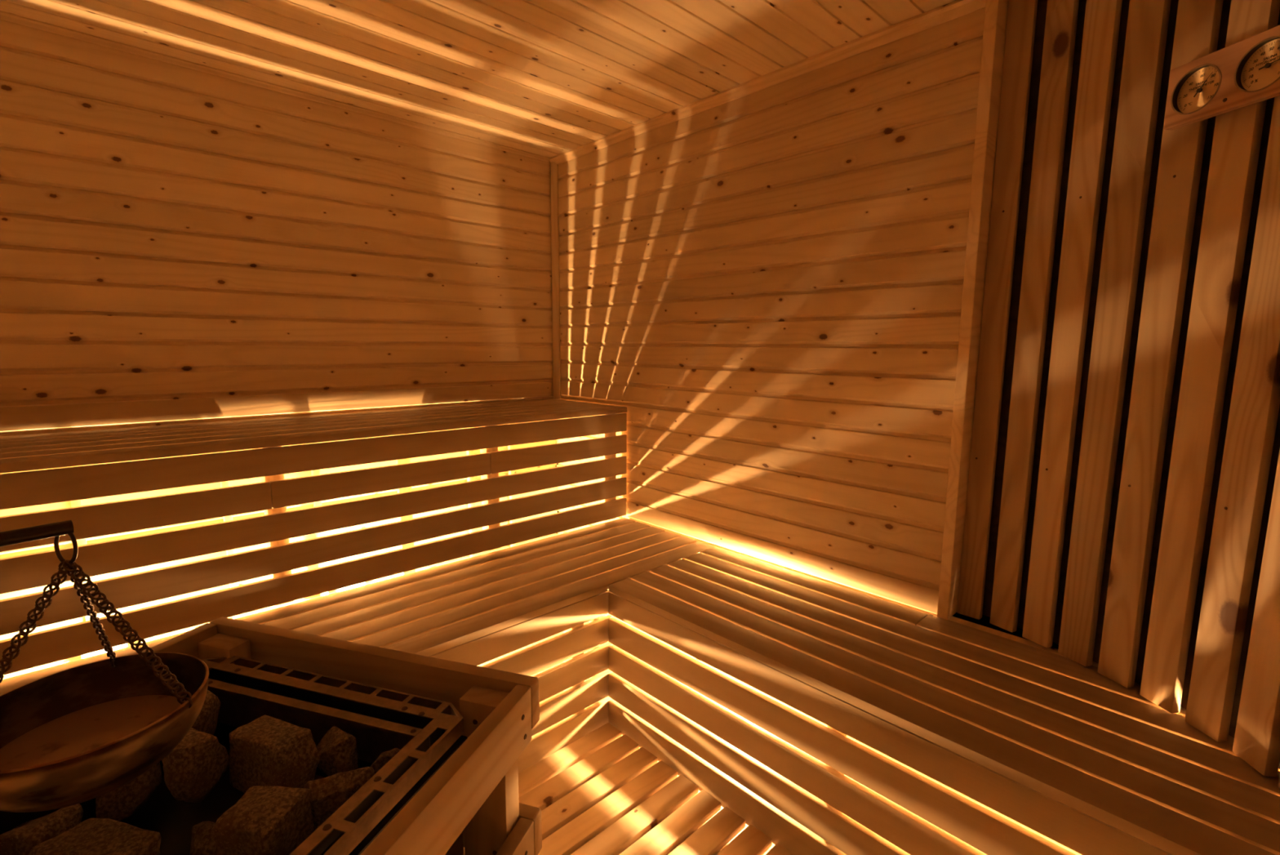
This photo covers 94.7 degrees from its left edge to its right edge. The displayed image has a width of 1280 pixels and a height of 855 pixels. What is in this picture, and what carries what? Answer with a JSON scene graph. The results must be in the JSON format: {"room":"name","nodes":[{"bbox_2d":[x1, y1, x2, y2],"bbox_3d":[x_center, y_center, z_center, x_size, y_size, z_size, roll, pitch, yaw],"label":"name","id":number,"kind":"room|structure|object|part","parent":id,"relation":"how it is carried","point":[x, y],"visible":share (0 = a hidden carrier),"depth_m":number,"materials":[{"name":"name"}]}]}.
{"room":"spa","nodes":[
{"label":"spa","id":0,"kind":"room"},
{"bbox_2d":[0,19,557,679],"bbox_3d":[-1.287,-0.076,1.883,2.450,1.986,0.030,-7,11,-43],"label":"wall","id":1,"kind":"structure","parent":0,"point":[179,245],"depth_m":1.83,"materials":[{"name":"brown wood"}]},
{"bbox_2d":[0,10,550,162],"bbox_3d":[-1.273,-1.048,1.726,2.430,0.016,0.012,-7,11,-43],"label":"trim","id":2,"kind":"structure","parent":1,"relation":"attached to","point":[6,16],"depth_m":1.78,"materials":[{"name":"brown wood"}]},
{"bbox_2d":[0,0,956,157],"bbox_3d":[-0.354,-0.941,0.821,2.510,0.030,2.600,-7,11,-43],"label":"ceiling","id":3,"kind":"structure","parent":0,"point":[548,78],"depth_m":1.59,"materials":[{"name":"brown wood"}]},
{"bbox_2d":[478,615,986,854],"bbox_3d":[-0.367,1.056,1.097,2.510,0.030,2.600,-7,11,-43],"label":"floor","id":4,"kind":"structure","parent":0,"point":[601,616],"depth_m":1.89,"materials":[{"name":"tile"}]},
{"bbox_2d":[0,398,626,675],"bbox_3d":[-1.108,0.443,1.757,2.434,0.890,0.502,-7,11,-43],"label":"bench","id":5,"kind":"object","parent":4,"relation":"on","point":[264,452],"visible":0.9,"depth_m":1.56,"materials":[{"name":"brown wood"}]},
{"bbox_2d":[80,643,128,658],"bbox_3d":[-1.514,0.662,1.671,0.100,0.090,0.066,-7,11,-43],"label":"lamp","id":6,"kind":"object","parent":5,"relation":"attached to","point":[125,645],"visible":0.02,"depth_m":1.68,"materials":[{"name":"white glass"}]},
{"bbox_2d":[336,582,365,591],"bbox_3d":[-1.031,0.603,2.125,0.100,0.090,0.066,-7,11,-43],"label":"lamp","id":7,"kind":"object","parent":5,"relation":"attached to","point":[363,583],"visible":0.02,"depth_m":2.14,"materials":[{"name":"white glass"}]},
{"bbox_2d":[0,517,715,772],"bbox_3d":[-0.785,0.726,1.450,2.434,0.452,0.480,-7,11,-43],"label":"bench","id":8,"kind":"object","parent":4,"relation":"on","point":[477,610],"visible":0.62,"depth_m":1.66,"materials":[{"name":"brown wood"}]},
{"bbox_2d":[463,722,794,854],"bbox_3d":[-0.256,1.088,0.581,1.923,0.050,1.568,-7,11,-43],"label":"duckboard","id":9,"kind":"object","parent":4,"relation":"on","point":[600,793],"visible":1,"depth_m":1.47,"materials":[{"name":"brown wood"}]},
{"bbox_2d":[0,655,467,854],"bbox_3d":[-0.544,0.720,0.683,0.482,0.646,0.533,3,8,17],"label":"heater","id":10,"kind":"object","parent":9,"relation":"on","point":[380,719],"depth_m":0.75,"materials":[{"name":"metal"}]},
{"bbox_3d":[-0.699,0.480,0.685,0.070,0.065,0.066,1,8,6],"label":"heater stone","id":11,"kind":"part","parent":10,"relation":"part of","materials":[{"name":"stone"}]},
{"bbox_3d":[-0.560,0.458,0.612,0.117,0.070,0.059,2,8,10],"label":"heater stone","id":12,"kind":"part","parent":10,"relation":"part of","materials":[{"name":"stone"}]},
{"bbox_3d":[-0.666,0.468,0.766,0.067,0.072,0.046,-5,10,-34],"label":"heater stone","id":13,"kind":"part","parent":10,"relation":"part of","materials":[{"name":"stone"}]},
{"bbox_3d":[-0.569,0.434,0.745,0.072,0.097,0.076,0,8,0],"label":"heater stone","id":14,"kind":"part","parent":10,"relation":"part of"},
{"bbox_3d":[-0.509,0.495,0.695,0.050,0.052,0.049,2,8,12],"label":"heater stone","id":15,"kind":"part","parent":10,"relation":"part of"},
{"bbox_3d":[-0.635,0.424,0.843,0.080,0.090,0.061,5,9,29],"label":"heater stone","id":16,"kind":"part","parent":10,"relation":"part of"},
{"bbox_3d":[-0.414,0.445,0.646,0.078,0.086,0.066,2,8,11],"label":"heater stone","id":17,"kind":"part","parent":10,"relation":"part of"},
{"bbox_3d":[-0.475,0.430,0.768,0.113,0.082,0.062,4,9,24],"label":"heater stone","id":18,"kind":"part","parent":10,"relation":"part of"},
{"bbox_3d":[-0.413,0.444,0.797,0.063,0.070,0.034,3,8,21],"label":"heater stone","id":19,"kind":"part","parent":10,"relation":"part of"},
{"bbox_3d":[-0.353,0.442,0.697,0.076,0.077,0.037,-2,8,-18],"label":"heater stone","id":20,"kind":"part","parent":10,"relation":"part of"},
{"bbox_3d":[-0.328,0.449,0.763,0.049,0.058,0.024,-2,8,-20],"label":"heater stone","id":21,"kind":"part","parent":10,"relation":"part of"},
{"bbox_2d":[142,616,542,854],"bbox_3d":[-0.534,0.712,0.677,0.615,0.662,0.641,3,8,17],"label":"guard","id":22,"kind":"object","parent":9,"relation":"on","point":[474,793],"visible":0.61,"depth_m":0.83,"materials":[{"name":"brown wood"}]},
{"bbox_3d":[-0.688,0.672,1.015,0.070,0.646,0.038,3,8,17],"label":"post","id":23,"kind":"part","parent":22,"relation":"part of","materials":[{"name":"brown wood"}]},
{"bbox_3d":[-0.215,0.696,0.867,0.070,0.646,0.038,3,8,17],"label":"post","id":24,"kind":"part","parent":22,"relation":"part of","materials":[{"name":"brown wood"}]},
{"bbox_2d":[608,546,1279,854],"bbox_3d":[0.632,0.746,1.372,0.504,0.452,1.586,-7,11,-43],"label":"bench","id":25,"kind":"object","parent":4,"relation":"on","point":[1045,740],"visible":0.96,"depth_m":1.24,"materials":[{"name":"brown wood"}]},
{"bbox_2d":[555,8,1098,854],"bbox_3d":[0.518,-0.051,1.784,0.030,1.986,2.600,-7,11,-43],"label":"wall","id":26,"kind":"structure","parent":0,"point":[767,282],"depth_m":1.78,"materials":[{"name":"brown wood"}]},
{"bbox_2d":[550,161,560,398],"bbox_3d":[-0.378,-0.639,2.623,0.020,1.024,0.040,-7,11,-43],"label":"trim","id":27,"kind":"structure","parent":26,"relation":"attached to","point":[553,166],"depth_m":2.61,"materials":[{"name":"brown wood"}]},
{"bbox_2d":[549,0,986,164],"bbox_3d":[0.199,-1.063,1.952,0.021,0.029,1.708,-7,11,-43],"label":"trim","id":28,"kind":"structure","parent":26,"relation":"attached to","point":[958,8],"depth_m":1.69,"materials":[{"name":"brown wood"}]},
{"bbox_2d":[956,0,1279,787],"bbox_3d":[0.926,-0.164,0.844,0.314,1.497,1.317,1,8,7],"label":"wall","id":29,"kind":"structure","parent":0,"point":[1122,513],"depth_m":1.19,"materials":[{"name":"brown wood"}]},
{"bbox_2d":[937,0,1008,619],"bbox_3d":[0.819,-0.249,1.456,0.084,1.497,0.027,-7,11,-43],"label":"trim","id":30,"kind":"structure","parent":29,"relation":"attached to","point":[996,11],"depth_m":1.42,"materials":[{"name":"brown wood"}]},
{"bbox_2d":[1163,25,1279,130],"bbox_3d":[1.002,-0.591,0.998,0.022,0.104,0.192,-1,8,-13],"label":"thermometer","id":31,"kind":"object","parent":29,"relation":"attached to","point":[1245,73],"visible":1,"depth_m":1.00,"materials":[{"name":"brown wood"}]},
{"bbox_3d":[-1.282,0.171,0.093,0.030,1.986,2.600,-7,11,-43],"label":"wall","id":32,"kind":"structure","parent":0,"visible":0},
{"bbox_2d":[0,520,73,546],"bbox_3d":[-0.813,0.146,0.236,0.060,0.060,0.865,6,10,34],"label":"rod","id":33,"kind":"object","parent":32,"relation":"attached to","point":[63,527],"visible":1,"depth_m":0.56,"materials":[{"name":"black metal"}]},
{"bbox_2d":[0,532,208,812],"bbox_3d":[-0.571,0.234,0.602,0.204,0.272,0.204,-2,8,-16],"label":"bowl","id":34,"kind":"object","parent":33,"relation":"hanging from","point":[91,774],"visible":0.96,"depth_m":0.60,"materials":[{"name":"orange metal"}]},
{"bbox_3d":[-0.595,0.219,0.555,0.012,0.164,0.108,5,9,28],"label":"chain","id":35,"kind":"part","parent":34,"relation":"part of","materials":[{"name":"gold metal"}]},
{"bbox_3d":[-0.596,0.207,0.642,0.009,0.164,0.108,-4,9,-29],"label":"chain","id":36,"kind":"part","parent":34,"relation":"part of","materials":[{"name":"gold metal"}]},
{"bbox_2d":[0,694,185,770],"bbox_3d":[-0.572,0.331,0.615,0.172,0.006,0.172,-7,11,-43],"label":"water","id":37,"kind":"object","parent":34,"relation":"in","point":[92,726],"visible":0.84,"depth_m":0.64,"materials":[{"name":"liquid"}]},
{"bbox_3d":[-0.520,0.213,0.602,0.107,0.163,0.012,0,8,-3],"label":"chain","id":38,"kind":"part","parent":34,"relation":"part of","materials":[{"name":"gold metal"}]}
]}

